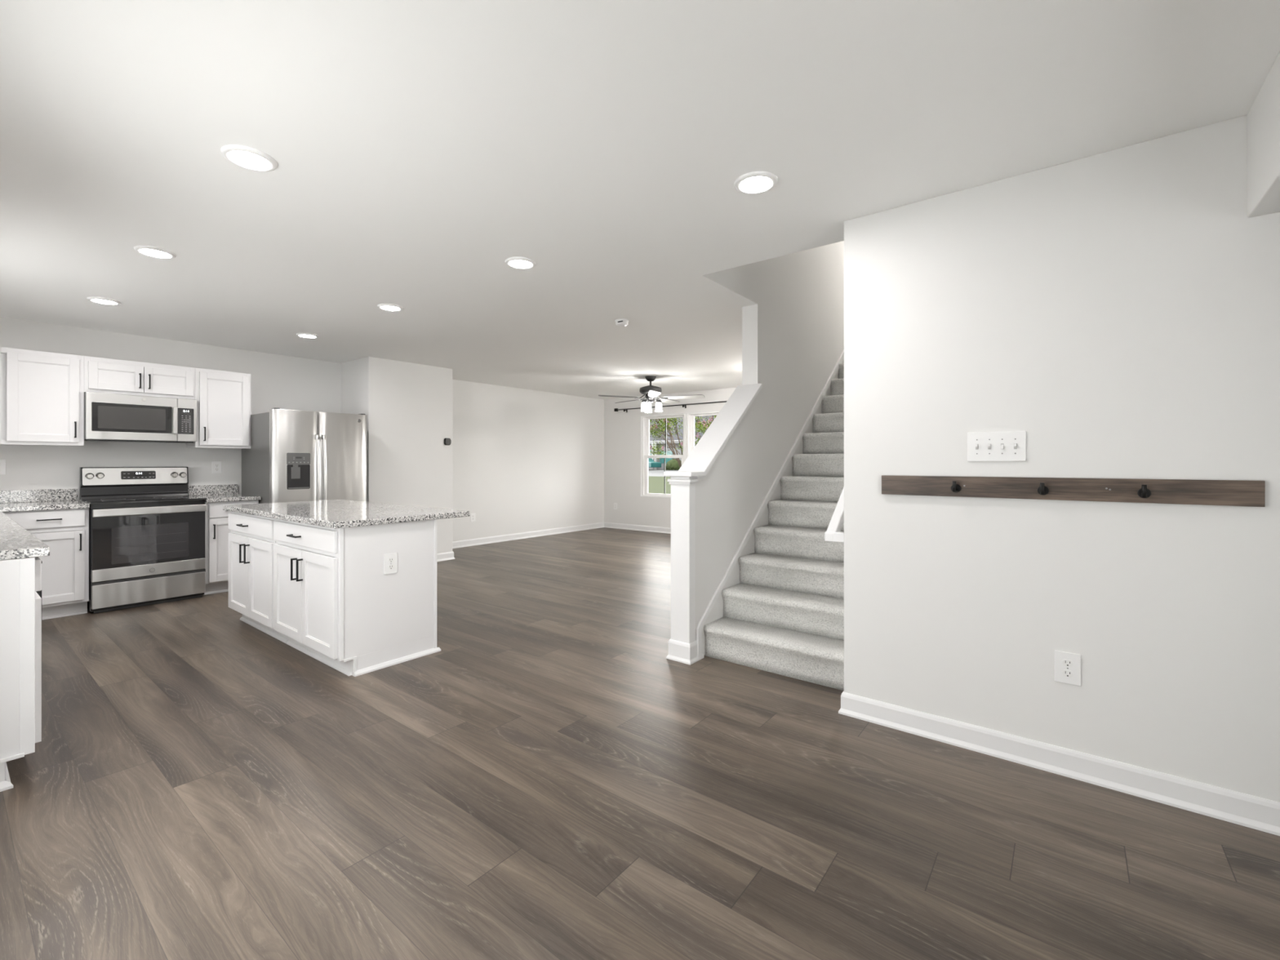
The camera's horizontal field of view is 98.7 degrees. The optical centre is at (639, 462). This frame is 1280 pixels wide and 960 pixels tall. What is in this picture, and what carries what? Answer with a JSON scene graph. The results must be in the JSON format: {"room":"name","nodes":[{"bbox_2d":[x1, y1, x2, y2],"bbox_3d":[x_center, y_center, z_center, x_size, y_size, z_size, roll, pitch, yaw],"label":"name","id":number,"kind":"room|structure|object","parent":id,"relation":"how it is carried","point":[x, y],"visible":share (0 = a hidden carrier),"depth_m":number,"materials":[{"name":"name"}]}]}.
{"room":"open-plan kitchen","nodes":[
{"label":"open-plan kitchen","id":0,"kind":"room"},
{"bbox_2d":[0,316,341,500],"bbox_3d":[-4.771,0.025,5.310,0.120,2.457,3.549,0,0,38],"label":"wall","id":1,"kind":"structure","parent":0,"point":[277,380],"depth_m":5.33,"materials":[{"name":"paint"}]},
{"bbox_2d":[0,459,5,475],"bbox_3d":[-5.297,0.041,4.532,0.008,0.125,0.084,0,0,38],"label":"wall outlet","id":2,"kind":"object","parent":1,"relation":"attached to","point":[2,462],"visible":1,"depth_m":4.55,"materials":[{"name":"white plastic"}]},
{"bbox_2d":[0,488,77,502],"bbox_3d":[-5.259,0.287,4.341,0.298,0.104,1.177,0,0,38],"label":"backsplash","id":3,"kind":"structure","parent":1,"relation":"attached to","point":[48,495],"depth_m":4.70,"materials":[{"name":"stone"}]},
{"bbox_2d":[0,346,84,445],"bbox_3d":[-5.018,-0.525,4.585,0.379,0.769,0.502,0,0,38],"label":"upper cabinet","id":4,"kind":"object","parent":1,"relation":"attached to","point":[42,393],"visible":1,"depth_m":4.50,"materials":[{"name":"paint"}]},
{"bbox_2d":[84,355,195,399],"bbox_3d":[-4.629,-0.756,5.084,0.379,0.308,0.760,0,0,38],"label":"upper cabinet","id":5,"kind":"object","parent":1,"relation":"attached to","point":[101,375],"visible":0.97,"depth_m":4.96,"materials":[{"name":"paint"}]},
{"bbox_2d":[84,391,196,443],"bbox_3d":[-4.614,-0.394,5.072,0.413,0.413,0.758,0,0,38],"label":"microwave","id":6,"kind":"object","parent":5,"relation":"attached to","point":[108,417],"visible":1,"depth_m":4.93,"materials":[{"name":"grey metal"}]},
{"bbox_2d":[188,484,238,495],"bbox_3d":[-4.401,0.287,5.668,0.020,0.104,0.427,0,0,38],"label":"backsplash","id":7,"kind":"structure","parent":1,"relation":"attached to","point":[202,490],"depth_m":5.66,"materials":[{"name":"stone"}]},
{"bbox_2d":[211,461,222,473],"bbox_3d":[-4.388,0.055,5.697,0.008,0.125,0.084,0,0,38],"label":"wall outlet","id":8,"kind":"object","parent":1,"relation":"attached to","point":[216,466],"visible":1,"depth_m":5.70,"materials":[{"name":"white plastic"}]},
{"bbox_2d":[186,368,250,448],"bbox_3d":[-4.255,-0.525,5.564,0.379,0.769,0.457,0,0,38],"label":"upper cabinet","id":9,"kind":"object","parent":1,"relation":"attached to","point":[223,398],"visible":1,"depth_m":5.46,"materials":[{"name":"paint"}]},
{"bbox_2d":[341,356,452,553],"bbox_3d":[-3.074,0.025,6.924,0.814,2.457,1.083,0,0,38],"label":"wall","id":10,"kind":"structure","parent":0,"point":[407,406],"depth_m":6.62,"materials":[{"name":"paint"}]},
{"bbox_2d":[444,438,450,444],"bbox_3d":[-2.460,-0.263,7.029,0.024,0.092,0.092,0,0,38],"label":"thermostat","id":11,"kind":"object","parent":10,"relation":"attached to","point":[446,441],"visible":1,"depth_m":7.01,"materials":[{"name":"black plastic"}]},
{"bbox_2d":[452,379,604,541],"bbox_3d":[-1.909,0.025,9.122,0.120,2.457,3.817,0,0,38],"label":"wall","id":12,"kind":"structure","parent":0,"point":[524,460],"depth_m":9.02,"materials":[{"name":"paint"}]},
{"bbox_2d":[470,513,475,521],"bbox_3d":[-2.507,0.830,8.250,0.008,0.125,0.084,0,0,38],"label":"wall outlet","id":13,"kind":"object","parent":12,"relation":"attached to","point":[472,515],"visible":1,"depth_m":8.24,"materials":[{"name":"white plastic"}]},
{"bbox_2d":[436,522,604,561],"bbox_3d":[-1.879,1.203,8.412,0.800,0.100,4.900,0,0,38],"label":"baseboard","id":14,"kind":"structure","parent":12,"relation":"attached to","point":[472,542],"depth_m":8.82,"materials":[{"name":"paint"}]},
{"bbox_2d":[0,527,1279,959],"bbox_3d":[0.223,1.253,4.599,8.904,0.001,8.429,0,0,38],"label":"floor","id":15,"kind":"structure","parent":0,"point":[544,783],"depth_m":1.92,"materials":[{"name":"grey wood"}]},
{"bbox_2d":[0,556,42,791],"bbox_3d":[-3.607,0.815,2.774,2.699,0.876,0.656,0,0,38],"label":"base cabinet","id":16,"kind":"object","parent":15,"relation":"on","point":[20,579],"visible":0.95,"depth_m":2.14,"materials":[{"name":"paint"}]},
{"bbox_2d":[0,488,89,559],"bbox_3d":[-3.900,0.305,3.282,3.744,0.141,1.177,0,0,38],"label":"countertop","id":17,"kind":"structure","parent":16,"relation":"on","point":[16,542],"depth_m":4.21,"materials":[{"name":"grey stone"}]},
{"bbox_2d":[2,507,88,619],"bbox_3d":[-4.914,0.815,4.491,0.651,0.876,0.517,0,0,38],"label":"base cabinet","id":18,"kind":"object","parent":15,"relation":"on","point":[65,571],"visible":0.63,"depth_m":4.41,"materials":[{"name":"paint"}]},
{"bbox_2d":[79,466,206,613],"bbox_3d":[-4.488,0.649,4.976,0.678,1.208,0.768,0,0,38],"label":"range","id":19,"kind":"object","parent":15,"relation":"on","point":[147,533],"visible":1,"depth_m":4.85,"materials":[{"name":"silver metal"}]},
{"bbox_2d":[79,495,206,504],"bbox_3d":[-4.483,0.340,4.972,0.581,0.016,0.768,0,0,38],"label":"cooktop","id":20,"kind":"object","parent":19,"relation":"in","point":[104,500],"depth_m":4.93,"materials":[{"name":"grey glass"}]},
{"bbox_2d":[202,500,258,595],"bbox_3d":[-4.147,0.815,5.474,0.651,0.876,0.429,0,0,38],"label":"base cabinet","id":21,"kind":"object","parent":15,"relation":"on","point":[217,531],"visible":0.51,"depth_m":5.21,"materials":[{"name":"paint"}]},
{"bbox_2d":[188,484,261,502],"bbox_3d":[-4.152,0.305,5.485,0.638,0.141,0.443,0,0,38],"label":"countertop","id":22,"kind":"structure","parent":21,"relation":"on","point":[213,493],"depth_m":5.57,"materials":[{"name":"grey stone"}]},
{"bbox_2d":[228,511,288,643],"bbox_3d":[-2.682,0.815,4.258,0.935,0.876,0.672,0,0,38],"label":"base cabinet","id":23,"kind":"object","parent":15,"relation":"on","point":[251,541],"visible":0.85,"depth_m":3.98,"materials":[{"name":"paint"}]},
{"bbox_2d":[241,407,367,503],"bbox_3d":[-3.573,0.355,5.885,0.984,1.765,0.915,0,0,38],"label":"refrigerator","id":24,"kind":"object","parent":15,"relation":"on","point":[293,455],"visible":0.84,"depth_m":5.56,"materials":[{"name":"grey metal"}]},
{"bbox_2d":[273,519,440,676],"bbox_3d":[-1.918,0.815,3.675,0.975,0.876,0.692,0,0,38],"label":"base cabinet","id":25,"kind":"object","parent":15,"relation":"on","point":[335,602],"visible":0.97,"depth_m":3.39,"materials":[{"name":"paint"}]},
{"bbox_2d":[222,499,470,528],"bbox_3d":[-2.227,0.358,4.064,1.959,0.038,0.898,0,0,38],"label":"countertop","id":26,"kind":"structure","parent":25,"relation":"on","point":[331,513],"depth_m":3.78,"materials":[{"name":"stone"}]},
{"bbox_2d":[383,552,397,574],"bbox_3d":[-1.539,0.626,3.393,0.008,0.125,0.084,0,0,38],"label":"wall outlet","id":27,"kind":"object","parent":25,"relation":"attached to","point":[390,560],"visible":1,"depth_m":3.39,"materials":[{"name":"white plastic"}]},
{"bbox_2d":[388,557,393,562],"bbox_3d":[-1.537,0.605,3.392,0.002,0.027,0.034,0,0,38],"label":"receptacle","id":28,"kind":"object","parent":27,"relation":"attached to","point":[390,559],"depth_m":3.39,"materials":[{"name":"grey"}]},
{"bbox_2d":[388,564,393,569],"bbox_3d":[-1.537,0.647,3.392,0.002,0.027,0.034,0,0,38],"label":"receptacle","id":29,"kind":"object","parent":27,"relation":"attached to","point":[390,566],"depth_m":3.39,"materials":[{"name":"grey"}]},
{"bbox_2d":[703,363,844,690],"bbox_3d":[1.823,-0.063,4.566,0.968,2.632,3.382,0,0,38],"label":"staircase","id":30,"kind":"structure","parent":15,"relation":"on","point":[784,615],"depth_m":3.67,"materials":[{"name":"grey carpet"}]},
{"bbox_2d":[0,0,1279,399],"bbox_3d":[0.223,-1.354,4.599,9.044,0.300,8.569,0,0,38],"label":"ceiling","id":31,"kind":"structure","parent":0,"point":[419,148],"depth_m":2.04,"materials":[{"name":"paint"}]},
{"bbox_2d":[87,297,120,305],"bbox_3d":[-3.988,-1.198,4.090,0.183,0.012,0.183,0,0,38],"label":"recessed light","id":32,"kind":"object","parent":31,"relation":"in","point":[96,300],"visible":1,"depth_m":4.07,"materials":[{"name":"white plastic"}]},
{"bbox_2d":[133,245,176,258],"bbox_3d":[-2.772,-1.198,3.142,0.183,0.012,0.183,0,0,38],"label":"recessed light","id":33,"kind":"object","parent":31,"relation":"in","point":[156,252],"visible":1,"depth_m":3.13,"materials":[{"name":"white plastic"}]},
{"bbox_2d":[220,144,277,171],"bbox_3d":[-1.544,-1.198,2.174,0.183,0.012,0.183,0,0,38],"label":"recessed light","id":34,"kind":"object","parent":31,"relation":"in","point":[244,157],"visible":1,"depth_m":2.16,"materials":[{"name":"white plastic"}]},
{"bbox_2d":[296,333,318,337],"bbox_3d":[-3.153,-1.198,5.210,0.183,0.012,0.183,0,0,38],"label":"recessed light","id":35,"kind":"object","parent":31,"relation":"in","point":[300,335],"visible":1,"depth_m":5.19,"materials":[{"name":"white plastic"}]},
{"bbox_2d":[377,303,403,311],"bbox_3d":[-1.936,-1.198,4.261,0.183,0.012,0.183,0,0,38],"label":"recessed light","id":36,"kind":"object","parent":31,"relation":"in","point":[388,307],"visible":1,"depth_m":4.24,"materials":[{"name":"white plastic"}]},
{"bbox_2d":[505,257,536,269],"bbox_3d":[-0.720,-1.198,3.312,0.183,0.012,0.183,0,0,38],"label":"recessed light","id":37,"kind":"object","parent":31,"relation":"in","point":[521,263],"visible":1,"depth_m":3.30,"materials":[{"name":"white plastic"}]},
{"bbox_2d":[614,318,628,326],"bbox_3d":[-0.155,-1.182,4.665,0.116,0.042,0.118,0,0,38],"label":"smoke detector","id":38,"kind":"object","parent":31,"relation":"attached to","point":[620,322],"visible":1,"depth_m":4.63,"materials":[{"name":"white plastic"}]},
{"bbox_2d":[598,375,704,413],"bbox_3d":[0.159,-0.957,7.781,1.467,0.492,1.442,0,0,38],"label":"ceiling fan","id":39,"kind":"object","parent":31,"relation":"hanging from","point":[651,392],"visible":1,"depth_m":7.66,"materials":[{"name":"grey metal"}]},
{"bbox_2d":[733,171,777,194],"bbox_3d":[0.498,-1.198,2.363,0.183,0.012,0.183,0,0,38],"label":"recessed light","id":40,"kind":"object","parent":31,"relation":"in","point":[754,182],"visible":1,"depth_m":2.35,"materials":[{"name":"white plastic"}]},
{"bbox_2d":[604,387,736,528],"bbox_3d":[1.304,0.025,9.132,5.176,2.457,0.150,0,0,38],"label":"wall","id":41,"kind":"structure","parent":0,"point":[621,428],"depth_m":10.19,"materials":[{"name":"paint"}]},
{"bbox_2d":[613,502,617,509],"bbox_3d":[-0.465,0.835,10.411,0.084,0.125,0.008,0,0,38],"label":"wall outlet","id":42,"kind":"object","parent":41,"relation":"attached to","point":[615,504],"visible":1,"depth_m":10.41,"materials":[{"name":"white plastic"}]},
{"bbox_2d":[604,521,671,533],"bbox_3d":[1.299,1.203,9.028,5.056,0.100,0.020,0,0,38],"label":"baseboard","id":43,"kind":"structure","parent":41,"relation":"attached to","point":[610,525],"depth_m":10.06,"materials":[{"name":"paint"}]},
{"bbox_2d":[641,413,686,497],"bbox_3d":[0.449,-0.111,9.799,0.970,1.483,0.130,0,0,38],"label":"window","id":44,"kind":"structure","parent":41,"relation":"in","point":[645,420],"depth_m":10.01,"materials":[{"name":"white plastic"}]},
{"bbox_2d":[613,400,726,412],"bbox_3d":[0.756,-0.967,9.395,3.066,0.080,0.108,0,0,38],"label":"curtain rod","id":45,"kind":"object","parent":41,"relation":"attached to","point":[682,405],"visible":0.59,"depth_m":9.44,"materials":[{"name":"black metal"}]},
{"bbox_2d":[640,410,719,497],"bbox_3d":[0.832,-0.111,9.498,1.986,1.483,0.154,0,0,38],"label":"trim","id":46,"kind":"structure","parent":41,"relation":"attached to","point":[709,411],"depth_m":10.04,"materials":[{"name":"paint"}]},
{"bbox_2d":[686,411,719,457],"bbox_3d":[1.219,-0.111,9.198,0.968,1.483,0.130,0,0,38],"label":"window","id":47,"kind":"structure","parent":41,"relation":"in","point":[690,416],"depth_m":9.44,"materials":[{"name":"white plastic"}]},
{"bbox_2d":[695,240,844,629],"bbox_3d":[2.135,-1.322,5.881,0.131,5.150,6.098,0,0,38],"label":"wall","id":48,"kind":"structure","parent":0,"point":[793,340],"depth_m":4.34,"materials":[{"name":"paint"}]},
{"bbox_2d":[666,476,697,644],"bbox_3d":[0.269,0.622,3.489,0.175,1.063,0.090,0,0,38],"label":"newel post","id":49,"kind":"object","parent":48,"relation":"attached to","point":[682,488],"depth_m":3.46,"materials":[{"name":"paint"}]},
{"bbox_2d":[666,639,704,665],"bbox_3d":[0.289,1.192,3.514,0.183,0.122,0.162,0,0,38],"label":"baseboard","id":50,"kind":"structure","parent":48,"relation":"attached to","point":[679,651],"depth_m":3.45,"materials":[{"name":"paint"}]},
{"bbox_2d":[695,475,704,479],"bbox_3d":[0.630,-0.228,3.830,0.018,0.670,0.892,0,0,38],"label":"trim","id":51,"kind":"structure","parent":48,"relation":"attached to","point":[703,477],"depth_m":3.50,"materials":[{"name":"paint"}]},
{"bbox_2d":[663,383,762,476],"bbox_3d":[0.539,-0.254,3.834,0.207,0.689,0.997,0,0,38],"label":"trim","id":52,"kind":"structure","parent":48,"relation":"attached to","point":[704,455],"depth_m":3.82,"materials":[{"name":"paint"}]},
{"bbox_2d":[695,349,844,657],"bbox_3d":[1.598,-0.396,5.077,0.012,3.298,4.028,0,0,38],"label":"trim","id":53,"kind":"structure","parent":48,"relation":"attached to","point":[717,611],"depth_m":4.08,"materials":[{"name":"paint"}]},
{"bbox_2d":[844,114,1279,802],"bbox_3d":[4.013,-1.322,4.346,2.755,5.150,6.210,0,0,38],"label":"wall","id":54,"kind":"structure","parent":0,"point":[1118,309],"depth_m":2.18,"materials":[{"name":"paint"}]},
{"bbox_2d":[824,487,844,542],"bbox_3d":[2.092,-1.013,4.209,0.104,2.842,3.588,0,0,38],"label":"handrail","id":55,"kind":"object","parent":54,"relation":"attached to","point":[833,534],"visible":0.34,"depth_m":2.86,"materials":[{"name":"paint"}]},
{"bbox_2d":[967,431,1026,461],"bbox_3d":[1.518,-0.067,2.342,0.207,0.124,0.019,0,0,38],"label":"switch plate","id":56,"kind":"object","parent":54,"relation":"attached to","point":[1009,446],"visible":1,"depth_m":2.33,"materials":[{"name":"white plastic"}]},
{"bbox_2d":[838,690,1279,835],"bbox_3d":[2.119,1.200,2.031,2.655,0.105,0.270,0,0,38],"label":"baseboard","id":57,"kind":"structure","parent":54,"relation":"attached to","point":[1255,812],"depth_m":2.17,"materials":[{"name":"paint"}]},
{"bbox_2d":[1054,650,1080,685],"bbox_3d":[1.711,0.824,2.198,0.084,0.125,0.008,0,0,38],"label":"wall outlet","id":58,"kind":"object","parent":54,"relation":"attached to","point":[1067,664],"visible":1,"depth_m":2.20,"materials":[{"name":"white plastic"}]},
{"bbox_2d":[1062,659,1073,666],"bbox_3d":[1.709,0.803,2.196,0.034,0.027,0.002,0,0,38],"label":"receptacle","id":59,"kind":"object","parent":58,"relation":"attached to","point":[1065,663],"depth_m":2.19,"materials":[{"name":"white plastic"}]},
{"bbox_2d":[1062,669,1073,677],"bbox_3d":[1.709,0.845,2.196,0.034,0.027,0.002,0,0,38],"label":"receptacle","id":60,"kind":"object","parent":58,"relation":"attached to","point":[1065,673],"depth_m":2.20,"materials":[{"name":"white plastic"}]},
{"bbox_2d":[881,475,1265,506],"bbox_3d":[1.628,0.107,2.232,1.228,0.089,0.056,0,0,38],"label":"coat rack","id":61,"kind":"object","parent":54,"relation":"attached to","point":[1180,491],"visible":1,"depth_m":2.15,"materials":[{"name":"brown wood"}]},
{"bbox_2d":[1247,51,1279,217],"bbox_3d":[1.617,-1.024,0.255,1.263,0.361,3.190,0,0,38],"label":"wall","id":62,"kind":"structure","parent":0,"point":[1264,114],"depth_m":1.75,"materials":[{"name":"paint"}]},
{"label":"outside","id":63,"kind":"structure","parent":0,"visible":0},
{"bbox_3d":[19.116,0.525,65.183,130.000,0.345,46.000,0,0,38],"label":"ground","id":64,"kind":"structure","parent":63,"visible":0},
{"bbox_2d":[665,457,681,470],"bbox_3d":[3.076,0.308,48.392,1.854,1.322,1.865,0,0,38],"label":"shrub","id":65,"kind":"object","parent":64,"relation":"on","point":[673,464],"visible":0.59,"depth_m":47.74,"materials":[{"name":"green plant"}]},
{"bbox_2d":[648,415,711,469],"bbox_3d":[6.558,-1.718,52.149,13.327,5.421,9.000,0,0,38],"label":"house","id":66,"kind":"structure","parent":64,"relation":"on","point":[681,430],"depth_m":50.58,"materials":[{"name":"grey"}]},
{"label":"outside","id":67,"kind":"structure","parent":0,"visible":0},
{"bbox_2d":[648,475,671,493],"bbox_3d":[0.276,1.195,21.498,42.000,0.717,18.071,0,0,38],"label":"lawn","id":68,"kind":"structure","parent":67,"point":[655,484],"depth_m":25.39,"materials":[{"name":"green plant"}]},
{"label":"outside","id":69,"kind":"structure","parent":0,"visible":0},
{"bbox_2d":[648,469,678,476],"bbox_3d":[4.614,0.765,38.449,80.000,0.143,14.000,0,0,38],"label":"street","id":70,"kind":"structure","parent":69,"point":[651,473],"depth_m":39.49,"materials":[{"name":"concrete"}]},
{"bbox_2d":[648,457,661,467],"bbox_3d":[-0.096,0.139,49.424,3.800,1.150,1.680,0,0,38],"label":"parked car","id":71,"kind":"object","parent":70,"relation":"on","point":[651,464],"visible":0.24,"depth_m":48.34,"materials":[{"name":"teal paint"}]},
{"bbox_2d":[648,415,716,467],"bbox_3d":[3.670,-2.435,42.327,8.412,6.552,8.765,0,0,22],"label":"tree","id":72,"kind":"object","parent":70,"relation":"on","point":[698,423],"visible":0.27,"depth_m":41.74,"materials":[{"name":"green plant"}]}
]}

